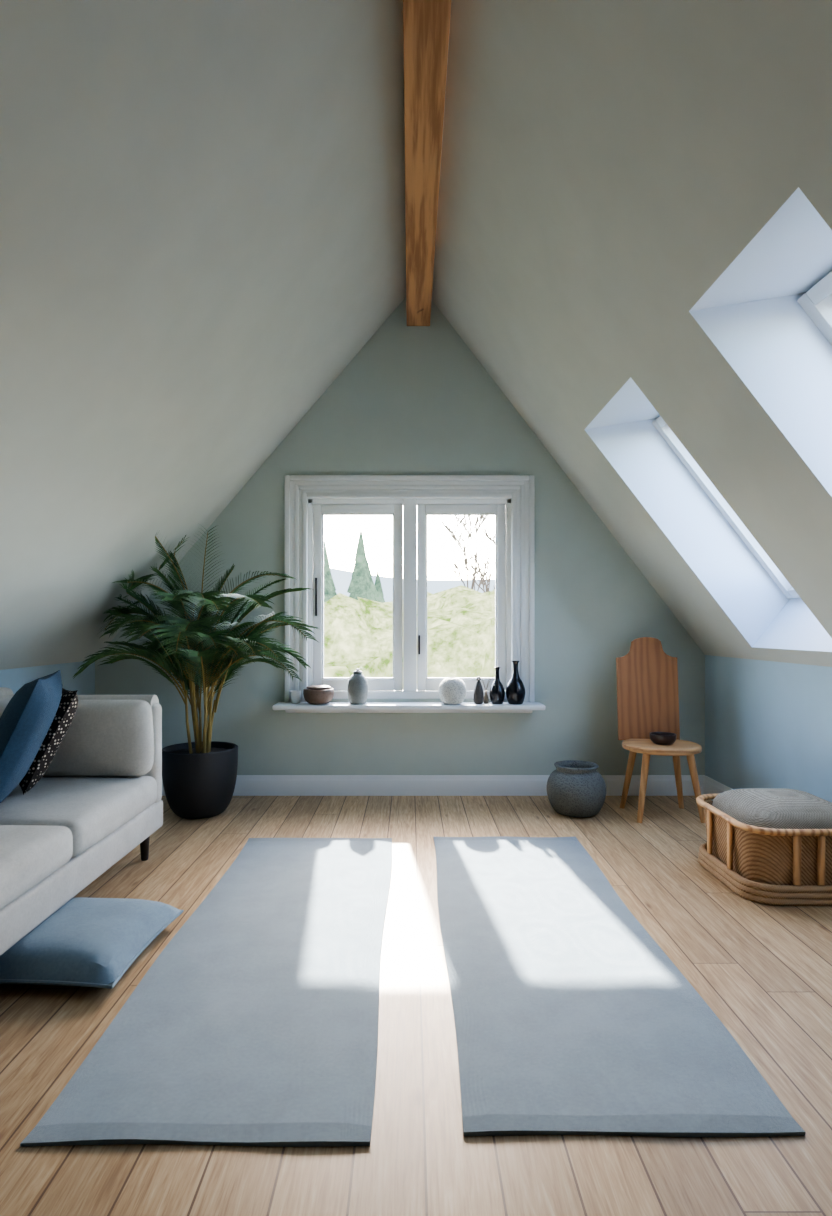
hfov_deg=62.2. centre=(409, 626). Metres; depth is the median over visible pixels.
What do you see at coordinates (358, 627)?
vegetation
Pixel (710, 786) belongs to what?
baseboard
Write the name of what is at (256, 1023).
yoga mat
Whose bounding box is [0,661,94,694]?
wall
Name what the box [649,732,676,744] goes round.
bowl
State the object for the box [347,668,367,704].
vase
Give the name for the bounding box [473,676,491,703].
vase
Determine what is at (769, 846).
wicker basket
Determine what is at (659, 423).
skylight window
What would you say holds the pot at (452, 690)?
on the gable window at (409, 680)
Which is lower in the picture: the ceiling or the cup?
the cup
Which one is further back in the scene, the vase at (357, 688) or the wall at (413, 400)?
the wall at (413, 400)
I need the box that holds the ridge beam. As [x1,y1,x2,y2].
[403,0,451,325]
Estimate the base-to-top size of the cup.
0.087 m
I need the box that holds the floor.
[0,796,831,1215]
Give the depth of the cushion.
2.39 m
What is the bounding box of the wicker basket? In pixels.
[696,788,831,905]
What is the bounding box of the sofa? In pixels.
[0,670,162,955]
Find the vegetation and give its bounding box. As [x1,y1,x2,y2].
[324,515,494,677]
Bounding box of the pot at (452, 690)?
[439,677,465,703]
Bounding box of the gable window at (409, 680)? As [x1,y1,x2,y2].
[272,475,544,712]
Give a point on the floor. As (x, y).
(764, 970)
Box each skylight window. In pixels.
[652,416,799,598]
[797,271,831,345]
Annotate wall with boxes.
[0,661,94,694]
[95,297,704,774]
[705,655,831,801]
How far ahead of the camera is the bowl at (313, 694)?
4.80 m
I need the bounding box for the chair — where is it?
[616,637,704,822]
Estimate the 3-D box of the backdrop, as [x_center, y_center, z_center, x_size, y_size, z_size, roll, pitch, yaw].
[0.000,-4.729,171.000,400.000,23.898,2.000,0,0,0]
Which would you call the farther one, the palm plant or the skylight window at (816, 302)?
the palm plant
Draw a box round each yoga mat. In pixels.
[20,838,391,1146]
[433,836,804,1136]
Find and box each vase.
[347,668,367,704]
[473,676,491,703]
[489,667,504,703]
[506,661,524,704]
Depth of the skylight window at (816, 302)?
2.56 m
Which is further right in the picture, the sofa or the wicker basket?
the wicker basket
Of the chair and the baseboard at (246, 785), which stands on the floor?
the chair
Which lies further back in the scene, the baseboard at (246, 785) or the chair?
the baseboard at (246, 785)
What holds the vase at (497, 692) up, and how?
on the gable window at (409, 680)
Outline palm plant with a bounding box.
[72,525,318,818]
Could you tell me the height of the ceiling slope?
2.830 m
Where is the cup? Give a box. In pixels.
[290,691,300,703]
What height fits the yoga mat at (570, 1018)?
0.012 m
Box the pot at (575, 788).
[547,760,605,817]
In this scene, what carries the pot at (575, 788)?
on the floor
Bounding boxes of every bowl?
[303,685,333,704]
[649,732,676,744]
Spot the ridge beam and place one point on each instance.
(426, 23)
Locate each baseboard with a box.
[162,775,704,795]
[703,776,732,800]
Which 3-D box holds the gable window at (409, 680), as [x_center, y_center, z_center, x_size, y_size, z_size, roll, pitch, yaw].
[-0.007,-0.237,4.973,1.901,1.714,0.375,0,0,0]
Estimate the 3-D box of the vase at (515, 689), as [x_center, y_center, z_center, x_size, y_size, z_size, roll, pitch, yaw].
[0.745,0.391,4.865,0.138,0.304,0.138,0,0,0]
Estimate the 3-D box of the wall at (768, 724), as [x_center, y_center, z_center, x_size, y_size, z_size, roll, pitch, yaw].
[2.200,0.771,1.790,0.120,1.137,7.020,0,0,0]
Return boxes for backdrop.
[330,568,494,601]

